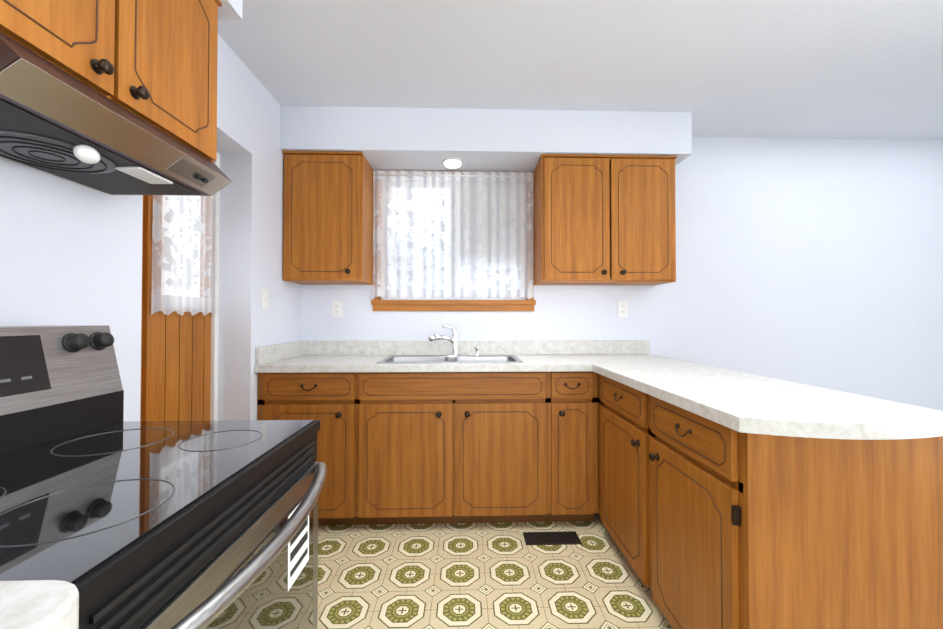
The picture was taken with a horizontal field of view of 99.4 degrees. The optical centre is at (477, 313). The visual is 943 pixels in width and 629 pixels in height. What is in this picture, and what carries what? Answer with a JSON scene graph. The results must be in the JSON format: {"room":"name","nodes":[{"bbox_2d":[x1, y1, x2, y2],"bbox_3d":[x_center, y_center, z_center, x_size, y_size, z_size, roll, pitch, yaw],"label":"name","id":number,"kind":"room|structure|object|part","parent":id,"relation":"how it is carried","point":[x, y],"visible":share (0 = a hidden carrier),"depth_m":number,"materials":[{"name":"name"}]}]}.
{"room":"kitchen","nodes":[
{"label":"kitchen","id":0,"kind":"room"},
{"bbox_2d":[0,34,301,420],"bbox_3d":[-1.250,-0.087,-0.971,0.240,2.520,7.600,0,-1,-2],"label":"wall","id":1,"kind":"structure","parent":0,"point":[70,252],"depth_m":1.42,"materials":[{"name":"white paint"}]},
{"bbox_2d":[0,0,221,162],"bbox_3d":[-1.001,-0.773,0.939,0.369,0.544,0.789,0,-1,-2],"label":"upper cabinet","id":2,"kind":"object","parent":1,"relation":"attached to","point":[153,63],"visible":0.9,"depth_m":1.01,"materials":[{"name":"brown wood"}]},
{"bbox_2d":[0,31,231,195],"bbox_3d":[-0.993,-0.424,0.997,0.389,0.150,0.630,0,-1,-2],"label":"under-cabinet range hood","id":3,"kind":"object","parent":2,"relation":"attached to","point":[57,121],"visible":1,"depth_m":0.92,"materials":[{"name":"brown metal"}]},
{"bbox_2d":[140,152,219,420],"bbox_3d":[-1.417,0.171,1.787,0.068,2.079,0.728,0,-1,-2],"label":"door","id":4,"kind":"structure","parent":1,"relation":"in","point":[179,367],"depth_m":1.88,"materials":[{"name":"brown wood"}]},
{"bbox_2d":[151,163,218,315],"bbox_3d":[-1.372,-0.388,1.902,0.015,0.800,0.438,0,-1,-2],"label":"door curtain","id":5,"kind":"object","parent":4,"relation":"hanging from","point":[167,304],"visible":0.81,"depth_m":1.86,"materials":[{"name":"white fabric"}]},
{"bbox_2d":[261,289,267,308],"bbox_3d":[-1.222,-0.083,2.301,0.012,0.114,0.070,0,-1,-2],"label":"light switch","id":6,"kind":"object","parent":1,"relation":"attached to","point":[264,298],"visible":1,"depth_m":2.29,"materials":[{"name":"white plastic"}]},
{"bbox_2d":[318,508,672,628],"bbox_3d":[-0.433,1.188,-0.964,3.075,0.030,7.600,0,-1,-2],"label":"floor","id":7,"kind":"structure","parent":0,"point":[497,575],"depth_m":1.82,"materials":[{"name":"tile"}]},
{"bbox_2d":[0,325,326,628],"bbox_3d":[-0.748,0.612,0.727,0.808,1.168,0.687,0,-1,-2],"label":"range","id":8,"kind":"object","parent":7,"relation":"on","point":[112,516],"visible":0.98,"depth_m":0.73,"materials":[{"name":"black glass"}]},
{"bbox_2d":[257,372,360,524],"bbox_3d":[-0.950,0.776,2.516,0.568,0.888,0.620,0,-1,-2],"label":"base cabinet","id":9,"kind":"object","parent":7,"relation":"on","point":[333,399],"depth_m":2.21,"materials":[{"name":"brown wood"}]},
{"bbox_2d":[361,372,556,523],"bbox_3d":[-0.145,0.776,2.540,1.110,0.888,0.620,0,-1,-2],"label":"base cabinet","id":10,"kind":"object","parent":7,"relation":"on","point":[433,447],"depth_m":2.24,"materials":[{"name":"brown wood"}]},
{"bbox_2d":[254,340,676,372],"bbox_3d":[0.008,0.260,2.535,2.483,0.140,0.652,0,-1,-2],"label":"countertop","id":11,"kind":"structure","parent":10,"relation":"on","point":[536,355],"depth_m":2.71,"materials":[{"name":"stone"}]},
{"bbox_2d":[376,355,523,363],"bbox_3d":[-0.165,0.371,2.516,0.844,0.175,0.451,0,-1,-2],"label":"double-bowl sink","id":12,"kind":"object","parent":11,"relation":"in","point":[451,359],"visible":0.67,"depth_m":2.65,"materials":[{"name":"metal"}]},
{"bbox_2d":[428,325,479,355],"bbox_3d":[-0.153,0.181,2.642,0.335,0.208,0.176,0,-1,-2],"label":"faucet","id":13,"kind":"object","parent":11,"relation":"on","point":[453,340],"visible":1,"depth_m":2.68,"materials":[{"name":"silver metal"}]},
{"bbox_2d":[523,531,581,544],"bbox_3d":[0.398,1.211,2.158,0.295,0.008,0.120,0,-1,-2],"label":"floor vent","id":14,"kind":"object","parent":7,"relation":"in","point":[553,538],"visible":1,"depth_m":2.15,"materials":[{"name":"metal"}]},
{"bbox_2d":[557,371,597,520],"bbox_3d":[0.526,0.777,2.561,0.303,0.888,0.620,0,-1,-2],"label":"base cabinet","id":15,"kind":"object","parent":7,"relation":"on","point":[577,391],"depth_m":2.26,"materials":[{"name":"brown wood"}]},
{"bbox_2d":[598,374,637,574],"bbox_3d":[0.961,0.768,1.892,0.567,0.888,0.597,0,-1,-2],"label":"base cabinet","id":16,"kind":"object","parent":7,"relation":"on","point":[617,402],"depth_m":1.92,"materials":[{"name":"brown wood"}]},
{"bbox_2d":[638,390,942,628],"bbox_3d":[0.977,0.761,1.371,0.567,0.888,0.590,0,-1,-2],"label":"base cabinet","id":17,"kind":"object","parent":7,"relation":"on","point":[708,524],"depth_m":1.08,"materials":[{"name":"brown wood"}]},
{"bbox_2d":[590,360,942,439],"bbox_3d":[0.970,0.298,1.607,0.616,0.040,1.260,0,-1,-2],"label":"countertop","id":18,"kind":"structure","parent":17,"relation":"on","point":[742,402],"depth_m":1.21,"materials":[{"name":"stone"}]},
{"bbox_3d":[-0.740,0.740,-0.120,0.828,0.888,0.992,0,-1,-2],"label":"base cabinet","id":19,"kind":"object","parent":7,"relation":"on","visible":0},
{"bbox_2d":[0,580,78,628],"bbox_3d":[-0.750,0.225,-0.115,0.808,0.140,0.990,0,-1,-2],"label":"countertop","id":20,"kind":"structure","parent":19,"relation":"on","point":[39,604],"depth_m":0.36,"materials":[{"name":"stone"}]},
{"bbox_2d":[218,0,942,139],"bbox_3d":[1.214,-1.385,-0.830,6.375,0.080,7.900,0,-1,-2],"label":"ceiling","id":21,"kind":"structure","parent":0,"point":[847,69],"depth_m":2.05,"materials":[{"name":"paint"}]},
{"bbox_2d":[218,0,241,19],"bbox_3d":[-0.926,-1.220,-1.659,0.364,0.271,6.156,0,-1,-2],"label":"soffit","id":22,"kind":"structure","parent":21,"relation":"attached to","point":[230,9],"depth_m":1.39,"materials":[{"name":"white paint"}]},
{"bbox_2d":[280,106,691,171],"bbox_3d":[0.068,-1.161,2.712,2.614,0.271,0.344,0,-1,-2],"label":"soffit","id":23,"kind":"structure","parent":21,"relation":"attached to","point":[431,139],"depth_m":2.55,"materials":[{"name":"white paint"}]},
{"bbox_2d":[442,157,463,168],"bbox_3d":[-0.170,-1.014,2.706,0.150,0.054,0.150,0,-1,-2],"label":"light","id":24,"kind":"object","parent":23,"relation":"attached to","point":[452,162],"visible":1,"depth_m":2.67,"materials":[{"name":"white glass"}]},
{"bbox_2d":[302,137,942,410],"bbox_3d":[1.349,-0.034,2.998,5.675,2.520,0.180,0,-1,-2],"label":"wall","id":25,"kind":"structure","parent":0,"point":[817,262],"depth_m":2.94,"materials":[{"name":"white paint"}]},
{"bbox_2d":[282,151,372,284],"bbox_3d":[-0.989,-0.614,2.669,0.502,0.817,0.349,0,-1,-2],"label":"upper cabinet","id":26,"kind":"object","parent":25,"relation":"attached to","point":[327,217],"visible":0.98,"depth_m":2.53,"materials":[{"name":"brown wood"}]},
{"bbox_2d":[332,301,342,316],"bbox_3d":[-0.995,-0.031,2.833,0.070,0.114,0.008,0,-1,-2],"label":"electrical outlet","id":27,"kind":"object","parent":25,"relation":"attached to","point":[337,306],"visible":1,"depth_m":2.83,"materials":[{"name":"white plastic"}]},
{"bbox_2d":[371,171,535,310],"bbox_3d":[-0.172,-0.515,2.917,1.170,1.000,0.144,0,-1,-2],"label":"window","id":28,"kind":"structure","parent":25,"relation":"in","point":[379,303],"depth_m":2.95,"materials":[{"name":"brown wood"}]},
{"bbox_2d":[373,171,533,298],"bbox_3d":[-0.170,-0.550,2.821,1.136,0.903,0.032,0,-1,-2],"label":"window curtain","id":29,"kind":"object","parent":28,"relation":"hanging from","point":[502,287],"visible":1,"depth_m":2.82,"materials":[{"name":"white fabric"}]},
{"bbox_3d":[-0.173,-0.526,2.979,1.058,0.873,0.010,0,-1,-2],"label":"daylight in the back window glass","id":30,"kind":"part","parent":28,"relation":"part of","materials":[{"name":"white glass"}]},
{"bbox_2d":[534,154,676,285],"bbox_3d":[0.848,-0.613,2.725,0.885,0.817,0.349,0,-1,-2],"label":"upper cabinet","id":31,"kind":"object","parent":25,"relation":"attached to","point":[604,219],"visible":1,"depth_m":2.58,"materials":[{"name":"brown wood"}]},
{"bbox_2d":[618,301,627,316],"bbox_3d":[1.049,-0.030,2.895,0.070,0.114,0.008,0,-1,-2],"label":"electrical outlet","id":32,"kind":"object","parent":25,"relation":"attached to","point":[622,308],"visible":1,"depth_m":2.89,"materials":[{"name":"white plastic"}]}
]}

